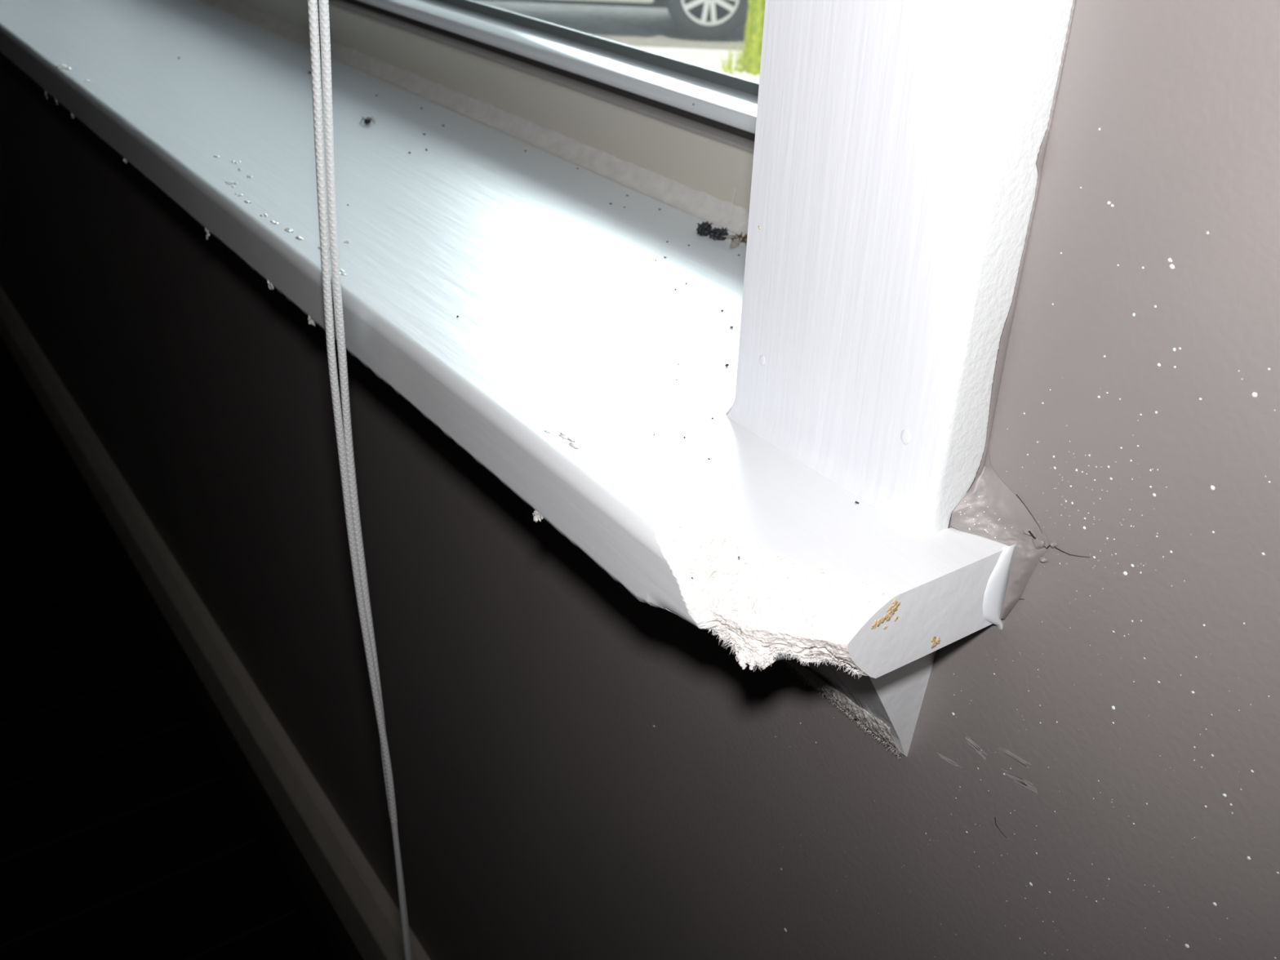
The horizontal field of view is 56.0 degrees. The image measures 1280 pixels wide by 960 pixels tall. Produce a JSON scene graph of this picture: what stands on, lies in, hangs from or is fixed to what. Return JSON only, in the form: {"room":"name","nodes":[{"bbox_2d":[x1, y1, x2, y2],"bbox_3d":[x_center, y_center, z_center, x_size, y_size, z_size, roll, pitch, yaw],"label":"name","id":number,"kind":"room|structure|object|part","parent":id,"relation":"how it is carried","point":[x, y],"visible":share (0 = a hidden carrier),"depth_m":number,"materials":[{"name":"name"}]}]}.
{"room":"living room","nodes":[
{"label":"living room","id":0,"kind":"room"},
{"bbox_2d":[0,369,323,959],"bbox_3d":[-1.783,0.879,0.295,3.600,0.050,4.350,-17,35,-31],"label":"floor","id":1,"kind":"structure","parent":0,"point":[123,837],"depth_m":1.30,"materials":[{"name":"brown wood"}]},
{"bbox_2d":[0,0,1279,959],"bbox_3d":[-0.172,-0.486,0.786,0.271,2.950,4.350,-17,35,-31],"label":"wall","id":2,"kind":"structure","parent":0,"point":[582,769],"depth_m":0.47,"materials":[{"name":"brown paint"}]},
{"bbox_2d":[0,284,430,959],"bbox_3d":[-0.322,0.353,1.160,0.047,0.112,4.350,-17,35,-31],"label":"baseboard","id":3,"kind":"structure","parent":2,"relation":"attached to","point":[346,910],"depth_m":1.34,"materials":[{"name":"beige paint"}]},
{"bbox_2d":[200,0,759,236],"bbox_3d":[-0.306,-0.965,0.814,0.087,1.241,1.754,-17,35,-31],"label":"window","id":4,"kind":"structure","parent":2,"relation":"in","point":[679,134],"depth_m":0.71,"materials":[{"name":"beige plastic"}]},
{"bbox_3d":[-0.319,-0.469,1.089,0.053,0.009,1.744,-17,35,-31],"label":"sash","id":5,"kind":"part","parent":4,"relation":"part of","materials":[{"name":"white plastic"}]},
{"bbox_2d":[0,0,1016,678],"bbox_3d":[-0.437,-0.380,1.053,0.206,0.034,1.959,-17,35,-31],"label":"window sill","id":6,"kind":"structure","parent":2,"relation":"attached to","point":[557,371],"depth_m":0.49,"materials":[{"name":"white paint"}]},
{"bbox_2d":[359,115,375,124],"bbox_3d":[-0.172,-0.228,0.761,0.010,0.005,0.010,0,29,-4],"label":"spider","id":7,"kind":"object","parent":6,"relation":"on","point":[367,120],"visible":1,"depth_m":0.76,"materials":[{"name":"black"}]},
{"bbox_2d":[696,221,712,236],"bbox_3d":[0.031,-0.122,0.584,0.010,0.006,0.008,-17,35,-31],"label":"husk","id":8,"kind":"object","parent":6,"relation":"on","point":[703,229],"visible":1,"depth_m":0.58,"materials":[{"name":"black"}]},
{"bbox_2d":[709,226,728,240],"bbox_3d":[0.038,-0.118,0.578,0.010,0.006,0.008,-17,35,-31],"label":"husk","id":9,"kind":"object","parent":6,"relation":"on","point":[717,233],"visible":1,"depth_m":0.58,"materials":[{"name":"black"}]},
{"bbox_2d":[722,231,747,247],"bbox_3d":[0.046,-0.114,0.566,0.015,0.004,0.012,-17,35,-31],"label":"wasp","id":10,"kind":"object","parent":6,"relation":"on","point":[736,239],"visible":0.83,"depth_m":0.56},
{"bbox_2d":[782,649,937,758],"bbox_3d":[-0.461,-0.322,1.047,0.044,0.075,1.889,-17,35,-31],"label":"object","id":11,"kind":"structure","parent":2,"relation":"attached to","point":[889,704],"depth_m":0.40,"materials":[{"name":"white paint"}]},
{"bbox_2d":[725,0,1075,533],"bbox_3d":[0.084,-0.585,0.059,0.021,1.330,0.094,-17,35,-31],"label":"trim","id":12,"kind":"structure","parent":2,"relation":"attached to","point":[897,143],"depth_m":0.33,"materials":[{"name":"white paint"}]},
{"label":"outside","id":13,"kind":"structure","parent":0,"visible":0},
{"bbox_2d":[635,46,759,82],"bbox_3d":[0.202,-2.251,6.976,9.481,0.115,12.943,-23,38,-37],"label":"pavement","id":14,"kind":"structure","parent":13,"point":[708,58],"depth_m":7.67,"materials":[{"name":"concrete"}]},
{"bbox_2d":[718,0,765,75],"bbox_3d":[0.728,-2.928,7.026,0.394,1.049,0.416,24,36,33],"label":"clump","id":15,"kind":"object","parent":14,"relation":"on","point":[750,60],"visible":0.57,"depth_m":7.15,"materials":[{"name":"green plant"}]},
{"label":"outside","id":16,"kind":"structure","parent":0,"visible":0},
{"bbox_2d":[472,0,746,50],"bbox_3d":[1.060,-10.093,21.026,50.000,0.100,30.000,3,29,2],"label":"road","id":17,"kind":"structure","parent":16,"point":[653,27],"depth_m":8.82,"materials":[{"name":"grey asphalt"}]},
{"bbox_2d":[473,0,748,40],"bbox_3d":[-0.785,-4.107,8.685,4.310,1.420,1.750,3,29,2],"label":"car","id":18,"kind":"object","parent":17,"relation":"on","point":[700,20],"visible":0.61,"depth_m":8.20,"materials":[{"name":"grey metal"}]},
{"bbox_3d":[-0.420,-1.510,0.407,0.019,0.090,1.750,-17,35,-31],"label":"trim","id":19,"kind":"structure","parent":0,"visible":0},
{"bbox_2d":[306,0,412,959],"bbox_3d":[-0.103,-0.425,0.265,0.008,1.643,0.027,-17,35,-31],"label":"blind cord","id":20,"kind":"object","parent":19,"relation":"hanging from","point":[345,451],"visible":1,"depth_m":0.49,"materials":[{"name":"white fabric"}]}
]}

